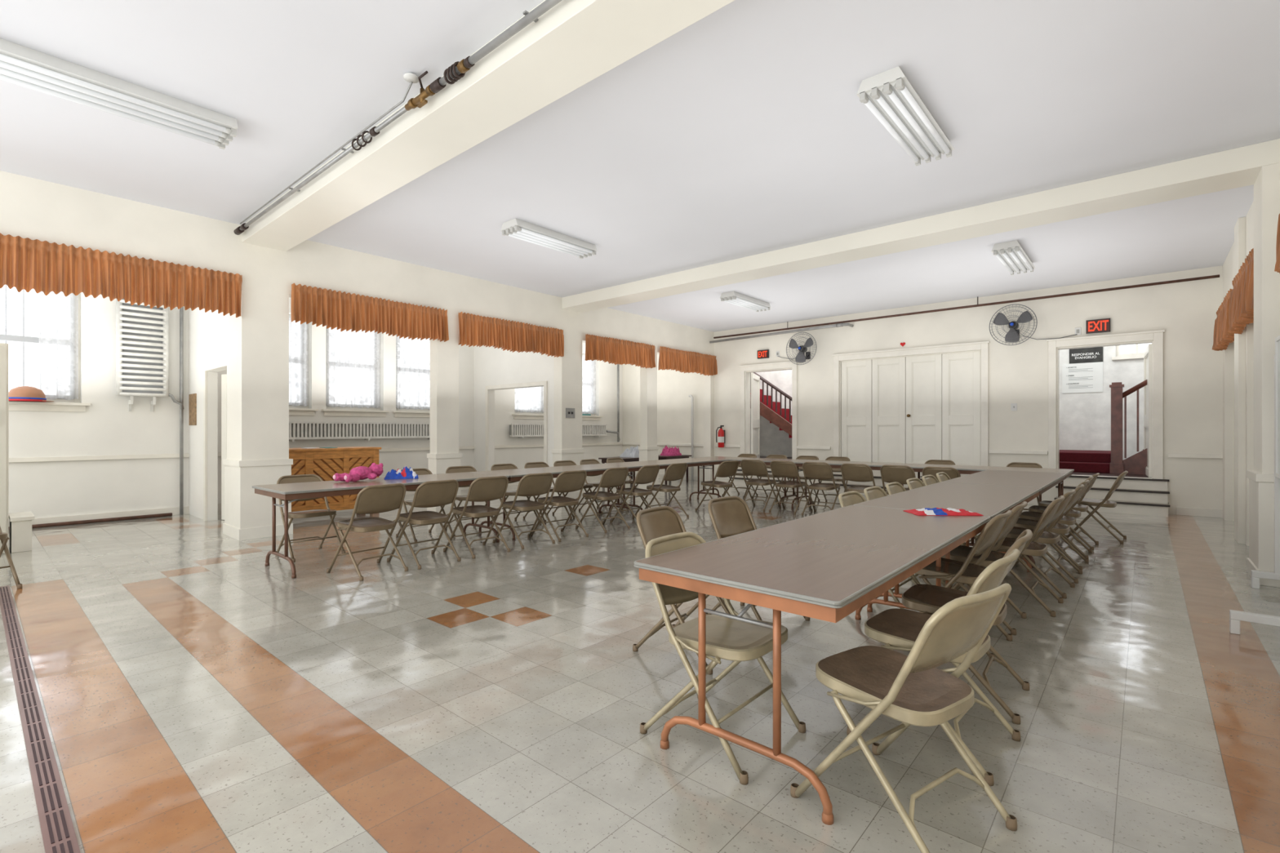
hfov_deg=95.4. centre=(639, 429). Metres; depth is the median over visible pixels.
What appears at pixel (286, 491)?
folding table
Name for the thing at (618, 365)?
pipe
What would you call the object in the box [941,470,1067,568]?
folding table
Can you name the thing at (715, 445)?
trim
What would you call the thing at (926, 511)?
cloth
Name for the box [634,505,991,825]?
folding table
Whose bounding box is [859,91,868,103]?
socket
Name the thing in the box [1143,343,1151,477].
door
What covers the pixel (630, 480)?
folding chair
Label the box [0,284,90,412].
window
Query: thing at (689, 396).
pipe
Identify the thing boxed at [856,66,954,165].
fluorescent light
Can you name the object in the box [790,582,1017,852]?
folding chair
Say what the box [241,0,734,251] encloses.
ceiling beam
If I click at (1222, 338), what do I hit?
window valance
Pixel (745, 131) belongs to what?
ceiling
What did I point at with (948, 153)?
socket
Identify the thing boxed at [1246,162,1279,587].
wall pier
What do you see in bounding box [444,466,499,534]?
folding chair
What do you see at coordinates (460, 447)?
trim
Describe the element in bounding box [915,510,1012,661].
folding chair
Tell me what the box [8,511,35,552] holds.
plinth
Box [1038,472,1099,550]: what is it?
folding chair
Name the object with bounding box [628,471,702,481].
baseboard
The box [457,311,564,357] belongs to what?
window valance
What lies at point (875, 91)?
socket
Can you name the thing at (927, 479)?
folding chair
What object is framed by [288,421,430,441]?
radiator
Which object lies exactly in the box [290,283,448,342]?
window valance
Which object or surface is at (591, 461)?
folding chair
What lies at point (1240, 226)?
wall
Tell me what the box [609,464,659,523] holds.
folding chair
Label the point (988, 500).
folding table
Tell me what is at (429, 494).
folding chair
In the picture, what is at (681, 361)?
window valance
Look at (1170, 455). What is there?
trim
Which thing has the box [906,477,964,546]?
folding chair
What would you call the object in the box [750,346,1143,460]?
wall
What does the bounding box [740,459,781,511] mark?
folding chair
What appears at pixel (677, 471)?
folding chair
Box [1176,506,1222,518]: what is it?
baseboard
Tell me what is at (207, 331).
wall
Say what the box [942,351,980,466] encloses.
door
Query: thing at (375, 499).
folding chair
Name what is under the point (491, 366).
wall
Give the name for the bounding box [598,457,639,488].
side table
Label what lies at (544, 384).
trim
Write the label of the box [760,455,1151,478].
floor
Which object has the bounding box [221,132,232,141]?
socket
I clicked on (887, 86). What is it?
socket
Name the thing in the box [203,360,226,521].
trim
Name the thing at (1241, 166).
beam
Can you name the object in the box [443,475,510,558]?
folding chair
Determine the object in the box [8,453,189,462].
trim
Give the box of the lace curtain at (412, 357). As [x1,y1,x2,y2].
[395,334,430,409]
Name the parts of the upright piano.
chevron panel, chevron panel, lid, chevron panel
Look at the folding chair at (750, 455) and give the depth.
11.41 m
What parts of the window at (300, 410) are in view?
sill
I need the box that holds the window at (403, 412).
[391,408,430,417]
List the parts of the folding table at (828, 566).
leg frame, leg frame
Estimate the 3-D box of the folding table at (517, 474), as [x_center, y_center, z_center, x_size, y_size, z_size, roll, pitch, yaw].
[-1.053,0.917,7.900,0.860,0.765,2.345,0,0,41]
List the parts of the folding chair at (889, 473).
backrest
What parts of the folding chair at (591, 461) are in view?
leg, backrest, seat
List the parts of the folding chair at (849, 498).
backrest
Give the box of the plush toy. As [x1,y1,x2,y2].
[333,462,383,482]
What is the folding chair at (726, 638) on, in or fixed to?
on the floor at (196, 695)
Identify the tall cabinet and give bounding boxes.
[0,342,8,553]
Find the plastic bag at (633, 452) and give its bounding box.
[619,444,639,457]
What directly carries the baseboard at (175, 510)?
attached to the wall at (45, 489)
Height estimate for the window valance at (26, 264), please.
0.523 m
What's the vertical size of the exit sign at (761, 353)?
0.190 m
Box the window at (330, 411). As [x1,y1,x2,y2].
[321,405,389,417]
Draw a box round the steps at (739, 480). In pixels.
[731,466,796,488]
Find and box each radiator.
[115,298,183,411]
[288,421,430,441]
[509,423,607,438]
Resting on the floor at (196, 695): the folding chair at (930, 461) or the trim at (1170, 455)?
the folding chair at (930, 461)
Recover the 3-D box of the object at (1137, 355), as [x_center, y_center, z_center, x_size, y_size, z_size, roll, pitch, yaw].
[9.966,-1.840,11.245,1.330,0.920,0.190,0,0,41]
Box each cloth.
[660,444,681,456]
[902,507,983,515]
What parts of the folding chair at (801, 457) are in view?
seat, backrest, leg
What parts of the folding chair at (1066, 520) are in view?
seat, leg, leg, frame, backrest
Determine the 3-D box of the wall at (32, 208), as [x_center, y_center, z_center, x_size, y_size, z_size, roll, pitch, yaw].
[-2.868,-0.550,9.401,0.660,3.700,13.650,0,0,41]
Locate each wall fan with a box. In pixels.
[786,332,817,364]
[989,304,1037,345]
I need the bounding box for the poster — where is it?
[1062,346,1102,393]
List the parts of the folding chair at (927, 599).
seat, leg, leg, backrest, frame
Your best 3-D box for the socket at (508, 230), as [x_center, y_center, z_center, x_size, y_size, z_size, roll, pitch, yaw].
[-1.514,-2.293,6.758,0.040,0.054,0.070,0,0,41]
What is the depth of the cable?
9.90 m
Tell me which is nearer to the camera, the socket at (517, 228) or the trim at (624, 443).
the socket at (517, 228)
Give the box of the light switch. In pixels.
[1010,403,1017,410]
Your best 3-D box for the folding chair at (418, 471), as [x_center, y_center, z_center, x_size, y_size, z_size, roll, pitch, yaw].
[-2.605,0.893,7.022,0.569,0.812,0.513,0,0,41]
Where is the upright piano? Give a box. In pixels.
[288,446,381,511]
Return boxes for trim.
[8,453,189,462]
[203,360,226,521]
[217,446,474,456]
[485,381,547,497]
[494,442,622,448]
[622,442,702,446]
[714,444,740,447]
[738,360,797,459]
[796,445,831,449]
[832,341,990,466]
[988,449,1048,454]
[1046,329,1164,479]
[1168,453,1222,458]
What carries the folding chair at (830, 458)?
on the floor at (196, 695)
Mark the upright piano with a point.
(324, 463)
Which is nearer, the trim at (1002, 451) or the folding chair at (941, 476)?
the folding chair at (941, 476)
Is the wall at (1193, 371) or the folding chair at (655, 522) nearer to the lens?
the folding chair at (655, 522)
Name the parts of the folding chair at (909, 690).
leg, seat, backrest, leg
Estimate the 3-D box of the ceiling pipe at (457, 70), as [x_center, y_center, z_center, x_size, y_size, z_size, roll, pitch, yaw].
[-1.440,-2.313,3.911,8.700,0.172,0.194,0,0,41]
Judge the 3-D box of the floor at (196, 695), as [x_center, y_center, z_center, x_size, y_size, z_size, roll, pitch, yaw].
[-0.241,1.300,7.127,13.100,0.001,13.645,0,0,41]
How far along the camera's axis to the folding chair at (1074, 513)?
6.08 m
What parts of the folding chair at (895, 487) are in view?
backrest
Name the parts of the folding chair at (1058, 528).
seat, leg, leg, backrest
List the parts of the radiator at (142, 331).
plate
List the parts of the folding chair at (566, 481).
leg, seat, backrest, leg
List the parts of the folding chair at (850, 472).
backrest, seat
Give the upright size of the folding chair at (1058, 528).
0.812 m
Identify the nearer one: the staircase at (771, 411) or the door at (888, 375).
the door at (888, 375)
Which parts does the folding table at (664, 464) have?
leg frame, leg frame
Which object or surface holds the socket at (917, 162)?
attached to the fluorescent light at (889, 95)
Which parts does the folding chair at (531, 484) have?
leg, seat, backrest, leg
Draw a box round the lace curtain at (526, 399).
[515,386,543,413]
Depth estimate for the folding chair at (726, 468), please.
9.10 m
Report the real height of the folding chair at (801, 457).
0.812 m
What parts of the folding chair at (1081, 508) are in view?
seat, leg, leg, frame, backrest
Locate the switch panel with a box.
[565,408,574,417]
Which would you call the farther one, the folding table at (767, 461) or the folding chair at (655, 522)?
the folding table at (767, 461)
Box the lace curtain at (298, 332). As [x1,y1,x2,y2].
[288,315,308,406]
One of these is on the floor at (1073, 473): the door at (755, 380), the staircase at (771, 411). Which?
the staircase at (771, 411)
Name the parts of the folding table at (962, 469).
leg frame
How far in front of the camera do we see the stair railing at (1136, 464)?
10.03 m
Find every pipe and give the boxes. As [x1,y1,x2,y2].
[31,512,172,528]
[179,306,183,515]
[233,0,562,235]
[606,364,619,441]
[688,395,693,480]
[709,323,853,343]
[713,274,1219,338]
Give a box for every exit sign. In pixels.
[757,349,768,359]
[1085,318,1110,333]
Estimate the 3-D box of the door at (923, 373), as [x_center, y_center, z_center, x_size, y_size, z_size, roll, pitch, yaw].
[5.461,-0.330,11.235,0.643,2.190,0.118,0,0,41]
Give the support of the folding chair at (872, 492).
on the floor at (196, 695)
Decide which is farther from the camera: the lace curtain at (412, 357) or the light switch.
the lace curtain at (412, 357)
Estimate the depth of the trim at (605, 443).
14.04 m
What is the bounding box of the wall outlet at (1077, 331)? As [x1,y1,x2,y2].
[1075,327,1080,335]
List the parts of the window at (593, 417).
sill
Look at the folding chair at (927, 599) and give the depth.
2.88 m
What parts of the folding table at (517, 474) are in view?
leg frame, leg frame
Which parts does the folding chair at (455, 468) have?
leg, backrest, seat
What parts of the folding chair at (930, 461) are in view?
backrest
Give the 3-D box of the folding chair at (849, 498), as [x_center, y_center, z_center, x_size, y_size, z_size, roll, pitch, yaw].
[1.798,0.893,4.331,0.569,0.812,0.513,0,0,42]
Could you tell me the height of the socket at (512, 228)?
0.054 m
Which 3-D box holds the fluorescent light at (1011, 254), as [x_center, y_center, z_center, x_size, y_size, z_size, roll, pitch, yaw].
[5.127,-2.333,7.976,0.320,0.134,1.330,0,0,41]
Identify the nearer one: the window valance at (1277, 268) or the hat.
the window valance at (1277, 268)
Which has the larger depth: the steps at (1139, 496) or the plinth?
the steps at (1139, 496)
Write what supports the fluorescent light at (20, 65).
attached to the ceiling
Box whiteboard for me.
[1229,335,1279,635]
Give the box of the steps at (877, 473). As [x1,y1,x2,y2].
[826,470,968,495]
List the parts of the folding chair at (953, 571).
seat, leg, frame, leg, backrest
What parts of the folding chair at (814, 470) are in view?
leg, backrest, seat, leg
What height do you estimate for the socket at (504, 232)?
0.054 m
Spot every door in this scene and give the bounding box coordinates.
[221,373,226,519]
[751,373,759,457]
[841,360,871,462]
[871,356,906,462]
[906,354,942,463]
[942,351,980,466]
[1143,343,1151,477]
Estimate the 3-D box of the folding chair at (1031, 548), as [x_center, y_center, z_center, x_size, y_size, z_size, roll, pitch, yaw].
[2.828,0.893,4.364,0.569,0.812,0.513,0,0,42]
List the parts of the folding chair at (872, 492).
backrest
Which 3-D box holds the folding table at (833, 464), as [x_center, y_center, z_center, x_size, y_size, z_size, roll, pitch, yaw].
[3.370,0.917,9.314,1.890,0.765,0.860,0,0,41]
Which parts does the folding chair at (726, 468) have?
seat, backrest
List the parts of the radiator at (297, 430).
plate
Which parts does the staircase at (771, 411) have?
handrail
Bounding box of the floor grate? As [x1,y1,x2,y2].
[0,585,80,852]
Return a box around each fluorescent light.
[0,38,237,149]
[501,217,596,258]
[720,291,771,311]
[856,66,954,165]
[991,240,1035,275]
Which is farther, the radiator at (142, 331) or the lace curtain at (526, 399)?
the lace curtain at (526, 399)
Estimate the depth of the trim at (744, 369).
13.65 m
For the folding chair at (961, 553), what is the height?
0.812 m
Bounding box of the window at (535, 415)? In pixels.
[511,411,543,419]
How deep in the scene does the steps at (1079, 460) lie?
10.53 m
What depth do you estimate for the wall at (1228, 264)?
8.26 m
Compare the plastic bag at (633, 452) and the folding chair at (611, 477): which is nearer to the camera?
the folding chair at (611, 477)
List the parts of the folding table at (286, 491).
leg frame, leg frame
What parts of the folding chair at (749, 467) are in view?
leg, backrest, seat, leg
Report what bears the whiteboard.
on the floor at (196, 695)
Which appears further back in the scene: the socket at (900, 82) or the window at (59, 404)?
the window at (59, 404)
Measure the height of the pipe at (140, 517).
0.050 m
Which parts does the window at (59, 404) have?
sash, sill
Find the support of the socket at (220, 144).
attached to the fluorescent light at (20, 65)
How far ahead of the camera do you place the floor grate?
2.35 m
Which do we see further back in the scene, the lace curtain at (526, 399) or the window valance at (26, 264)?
the lace curtain at (526, 399)
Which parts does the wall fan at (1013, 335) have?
blade, blade, blade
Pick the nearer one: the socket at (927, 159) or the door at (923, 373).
the socket at (927, 159)
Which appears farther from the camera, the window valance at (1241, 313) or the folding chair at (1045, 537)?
the window valance at (1241, 313)
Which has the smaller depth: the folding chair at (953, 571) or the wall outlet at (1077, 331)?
the folding chair at (953, 571)
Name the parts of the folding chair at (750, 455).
seat, backrest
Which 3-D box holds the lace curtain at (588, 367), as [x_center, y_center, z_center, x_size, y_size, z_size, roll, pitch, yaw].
[-1.483,-1.184,15.327,0.056,1.572,0.960,0,0,41]
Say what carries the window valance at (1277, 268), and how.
attached to the wall at (1228, 264)
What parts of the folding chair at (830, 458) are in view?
seat, backrest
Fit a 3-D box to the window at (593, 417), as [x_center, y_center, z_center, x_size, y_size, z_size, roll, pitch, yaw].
[-1.516,-1.120,15.355,0.366,1.760,1.180,0,0,41]
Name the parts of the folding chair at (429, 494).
leg, seat, backrest, leg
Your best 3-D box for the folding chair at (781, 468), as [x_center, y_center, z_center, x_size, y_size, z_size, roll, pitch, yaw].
[2.365,0.893,9.202,0.513,0.812,0.569,0,0,42]
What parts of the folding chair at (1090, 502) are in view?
seat, leg, leg, backrest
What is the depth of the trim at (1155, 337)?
9.30 m
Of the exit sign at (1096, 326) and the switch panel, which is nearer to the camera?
the exit sign at (1096, 326)
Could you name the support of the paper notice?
attached to the wall at (207, 331)
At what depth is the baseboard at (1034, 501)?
10.03 m
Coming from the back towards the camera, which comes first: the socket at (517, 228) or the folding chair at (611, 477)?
the folding chair at (611, 477)
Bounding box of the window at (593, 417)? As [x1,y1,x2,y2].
[582,353,603,420]
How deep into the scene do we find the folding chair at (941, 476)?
6.57 m
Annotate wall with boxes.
[0,170,714,540]
[8,292,622,518]
[188,306,226,520]
[473,345,554,497]
[622,265,1222,514]
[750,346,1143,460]
[1222,200,1253,546]
[1234,217,1245,544]
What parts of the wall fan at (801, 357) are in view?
blade, blade, blade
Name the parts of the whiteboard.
frame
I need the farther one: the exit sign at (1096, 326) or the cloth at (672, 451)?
the cloth at (672, 451)
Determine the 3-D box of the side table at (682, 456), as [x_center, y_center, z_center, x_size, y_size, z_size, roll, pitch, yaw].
[0.687,0.970,14.227,0.700,0.660,1.000,0,0,41]
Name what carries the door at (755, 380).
in the wall at (1193, 371)
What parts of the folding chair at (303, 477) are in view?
leg, backrest, seat, leg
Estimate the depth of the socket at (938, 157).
4.86 m
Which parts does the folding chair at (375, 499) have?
leg, seat, backrest, leg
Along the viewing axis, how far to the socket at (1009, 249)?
7.45 m
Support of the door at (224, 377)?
in the wall at (207, 331)
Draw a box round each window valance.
[0,232,242,317]
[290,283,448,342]
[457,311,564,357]
[584,333,655,368]
[657,346,717,375]
[1212,288,1234,351]
[1227,248,1253,333]
[1274,213,1279,273]
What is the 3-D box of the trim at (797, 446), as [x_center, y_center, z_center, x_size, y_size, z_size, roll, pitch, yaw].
[3.768,0.400,12.652,0.760,0.060,0.045,0,0,41]
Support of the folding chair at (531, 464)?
on the floor at (196, 695)
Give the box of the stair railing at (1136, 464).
[1109,379,1146,475]
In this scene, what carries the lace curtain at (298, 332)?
hanging from the window at (300, 410)
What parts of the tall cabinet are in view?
door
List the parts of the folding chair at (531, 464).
backrest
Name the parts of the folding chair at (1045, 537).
seat, leg, frame, leg, backrest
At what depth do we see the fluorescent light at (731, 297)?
10.53 m
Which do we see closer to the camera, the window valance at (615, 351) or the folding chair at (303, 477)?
the folding chair at (303, 477)
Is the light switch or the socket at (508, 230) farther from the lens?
the light switch
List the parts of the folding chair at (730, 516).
leg, backrest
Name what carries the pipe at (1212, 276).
hanging from the ceiling
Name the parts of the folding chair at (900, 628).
seat, leg, leg, backrest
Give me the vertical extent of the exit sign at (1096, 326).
0.215 m
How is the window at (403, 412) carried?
in the wall at (45, 489)
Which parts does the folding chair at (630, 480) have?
backrest, seat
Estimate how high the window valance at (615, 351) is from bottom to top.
0.523 m
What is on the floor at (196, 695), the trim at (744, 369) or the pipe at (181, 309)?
the pipe at (181, 309)
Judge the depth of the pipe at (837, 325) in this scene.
12.85 m
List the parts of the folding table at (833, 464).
leg frame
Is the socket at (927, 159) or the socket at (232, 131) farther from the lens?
the socket at (927, 159)
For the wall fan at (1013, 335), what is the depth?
9.95 m
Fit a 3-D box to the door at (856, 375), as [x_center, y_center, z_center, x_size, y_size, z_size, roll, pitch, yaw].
[4.503,-0.330,12.110,0.628,2.190,0.050,0,0,41]
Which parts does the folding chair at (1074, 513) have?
seat, leg, leg, frame, backrest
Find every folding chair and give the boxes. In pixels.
[0,526,22,588]
[275,474,345,562]
[326,483,408,581]
[386,479,461,569]
[395,468,455,542]
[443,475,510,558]
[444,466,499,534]
[489,463,541,526]
[493,472,555,549]
[523,462,572,522]
[530,470,588,542]
[551,460,599,518]
[575,466,630,533]
[578,458,623,513]
[604,457,647,509]
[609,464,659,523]
[632,506,730,675]
[640,531,805,785]
[645,462,688,517]
[695,460,738,511]
[706,496,809,621]
[721,453,757,497]
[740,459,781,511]
[751,454,788,501]
[768,460,813,514]
[782,455,819,502]
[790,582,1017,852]
[801,462,840,515]
[813,456,850,504]
[838,490,918,608]
[840,462,879,493]
[846,548,1020,786]
[863,486,945,586]
[880,464,915,494]
[885,481,952,588]
[902,528,1032,724]
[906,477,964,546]
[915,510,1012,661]
[921,459,955,482]
[921,475,976,546]
[922,466,960,484]
[936,471,979,537]
[941,501,1027,635]
[974,495,1064,617]
[1005,489,1075,598]
[1006,462,1042,510]
[1011,484,1084,583]
[1019,480,1089,569]
[1028,475,1093,559]
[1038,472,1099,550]
[1065,471,1128,543]
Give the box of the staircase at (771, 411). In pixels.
[750,372,791,437]
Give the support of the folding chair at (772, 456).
on the floor at (196, 695)
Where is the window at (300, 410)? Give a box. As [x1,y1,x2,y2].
[288,314,318,415]
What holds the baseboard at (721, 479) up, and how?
attached to the wall at (1193, 371)
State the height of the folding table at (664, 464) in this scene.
0.765 m
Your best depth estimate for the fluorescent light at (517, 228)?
7.05 m
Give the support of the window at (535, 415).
in the wall at (45, 489)
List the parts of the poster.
heading panel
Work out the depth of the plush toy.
5.95 m
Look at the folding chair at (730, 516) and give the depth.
4.13 m
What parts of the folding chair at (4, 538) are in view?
seat, leg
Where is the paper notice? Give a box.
[188,393,196,425]
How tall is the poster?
1.030 m
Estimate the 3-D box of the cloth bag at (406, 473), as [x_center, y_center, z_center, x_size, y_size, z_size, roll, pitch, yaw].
[-2.594,0.466,6.350,0.375,0.136,0.217,0,0,-28]
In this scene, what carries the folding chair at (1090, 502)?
on the floor at (196, 695)
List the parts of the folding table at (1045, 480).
leg frame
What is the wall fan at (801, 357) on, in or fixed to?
attached to the wall at (1193, 371)
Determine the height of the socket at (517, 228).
0.054 m
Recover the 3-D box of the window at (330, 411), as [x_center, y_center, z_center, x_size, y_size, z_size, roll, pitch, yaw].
[-5.367,-1.120,10.912,0.366,1.760,1.200,0,0,41]
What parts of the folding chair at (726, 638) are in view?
backrest, leg, leg, seat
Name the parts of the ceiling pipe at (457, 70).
lever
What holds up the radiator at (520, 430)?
attached to the wall at (45, 489)
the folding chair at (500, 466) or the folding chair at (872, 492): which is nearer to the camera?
the folding chair at (872, 492)
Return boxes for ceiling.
[0,0,1279,332]
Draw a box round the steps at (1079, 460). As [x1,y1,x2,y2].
[1059,449,1111,473]
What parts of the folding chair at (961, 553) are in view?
seat, leg, frame, backrest, leg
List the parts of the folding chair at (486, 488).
leg, seat, backrest, leg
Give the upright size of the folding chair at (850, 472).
0.812 m
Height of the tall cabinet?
2.200 m
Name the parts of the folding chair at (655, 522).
leg, backrest, leg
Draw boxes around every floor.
[0,475,1279,852]
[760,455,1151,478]
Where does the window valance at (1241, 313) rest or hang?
attached to the wall at (1228, 264)
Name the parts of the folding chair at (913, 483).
backrest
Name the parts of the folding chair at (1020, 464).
backrest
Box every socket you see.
[214,140,225,149]
[217,136,229,145]
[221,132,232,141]
[224,127,236,137]
[502,230,508,235]
[506,228,512,234]
[510,226,517,232]
[514,225,521,231]
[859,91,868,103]
[871,87,880,99]
[883,82,893,94]
[895,77,905,90]
[914,157,920,165]
[924,155,930,163]
[934,151,941,160]
[945,148,951,157]
[1007,247,1012,253]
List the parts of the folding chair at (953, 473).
backrest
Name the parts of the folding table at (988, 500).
leg frame, leg frame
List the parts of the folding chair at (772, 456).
seat, backrest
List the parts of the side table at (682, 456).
leg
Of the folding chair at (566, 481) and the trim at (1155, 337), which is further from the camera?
the trim at (1155, 337)
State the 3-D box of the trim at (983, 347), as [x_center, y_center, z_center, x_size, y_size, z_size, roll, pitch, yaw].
[5.251,-0.405,11.485,2.890,2.350,0.265,0,0,41]
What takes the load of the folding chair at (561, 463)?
on the floor at (196, 695)
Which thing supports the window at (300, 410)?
in the wall at (45, 489)
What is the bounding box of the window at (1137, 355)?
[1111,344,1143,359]
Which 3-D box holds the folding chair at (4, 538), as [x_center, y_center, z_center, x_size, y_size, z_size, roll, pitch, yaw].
[-5.409,0.893,4.656,0.569,0.812,0.513,0,0,26]
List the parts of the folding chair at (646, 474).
leg, seat, leg, backrest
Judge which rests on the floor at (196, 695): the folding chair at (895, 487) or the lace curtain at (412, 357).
the folding chair at (895, 487)
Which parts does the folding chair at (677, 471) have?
leg, seat, backrest, leg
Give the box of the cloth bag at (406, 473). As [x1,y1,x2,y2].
[383,465,418,479]
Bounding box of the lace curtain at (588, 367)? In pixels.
[582,354,595,413]
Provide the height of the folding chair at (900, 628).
0.812 m
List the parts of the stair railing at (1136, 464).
newel post, handrail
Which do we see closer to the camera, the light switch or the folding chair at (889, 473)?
the folding chair at (889, 473)
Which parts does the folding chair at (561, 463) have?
backrest, leg, seat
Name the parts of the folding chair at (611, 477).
leg, seat, backrest, leg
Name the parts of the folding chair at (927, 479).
backrest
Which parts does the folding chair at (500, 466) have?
backrest, seat, leg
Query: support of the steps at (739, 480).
on the floor at (196, 695)
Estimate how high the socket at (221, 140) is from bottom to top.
0.054 m
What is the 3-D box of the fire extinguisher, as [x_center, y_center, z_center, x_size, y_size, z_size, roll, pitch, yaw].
[1.963,0.172,14.109,0.187,0.535,0.206,0,0,41]
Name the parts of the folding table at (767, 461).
leg frame, leg frame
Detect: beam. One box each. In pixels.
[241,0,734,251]
[561,138,1279,312]
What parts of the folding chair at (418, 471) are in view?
leg, seat, backrest, leg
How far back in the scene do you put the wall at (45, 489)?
8.60 m
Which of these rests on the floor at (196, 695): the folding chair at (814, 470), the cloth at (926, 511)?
the folding chair at (814, 470)
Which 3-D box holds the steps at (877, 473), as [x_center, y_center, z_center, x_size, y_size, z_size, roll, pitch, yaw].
[5.066,1.034,11.271,2.890,0.532,0.426,0,0,41]
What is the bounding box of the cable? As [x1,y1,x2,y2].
[1023,333,1076,339]
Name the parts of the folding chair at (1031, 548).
seat, leg, leg, frame, backrest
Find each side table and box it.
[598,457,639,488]
[657,454,691,484]
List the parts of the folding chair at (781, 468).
leg, backrest, seat, leg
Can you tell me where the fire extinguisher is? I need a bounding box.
[715,425,724,447]
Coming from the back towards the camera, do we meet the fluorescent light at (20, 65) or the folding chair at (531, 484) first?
the folding chair at (531, 484)
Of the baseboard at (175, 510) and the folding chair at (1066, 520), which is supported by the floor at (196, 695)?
the folding chair at (1066, 520)
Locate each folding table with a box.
[251,471,509,578]
[471,463,642,539]
[606,457,728,512]
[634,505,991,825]
[697,456,803,506]
[791,459,920,508]
[853,482,1042,612]
[909,463,1074,497]
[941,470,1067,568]
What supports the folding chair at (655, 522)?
on the floor at (196, 695)
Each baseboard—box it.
[31,474,602,524]
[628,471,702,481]
[715,477,732,482]
[1027,497,1039,505]
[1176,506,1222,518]
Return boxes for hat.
[8,386,53,402]
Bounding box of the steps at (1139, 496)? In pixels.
[1053,475,1169,516]
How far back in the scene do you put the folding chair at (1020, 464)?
8.51 m
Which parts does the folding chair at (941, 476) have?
backrest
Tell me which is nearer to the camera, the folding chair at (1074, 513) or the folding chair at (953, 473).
the folding chair at (1074, 513)
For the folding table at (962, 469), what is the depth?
7.85 m

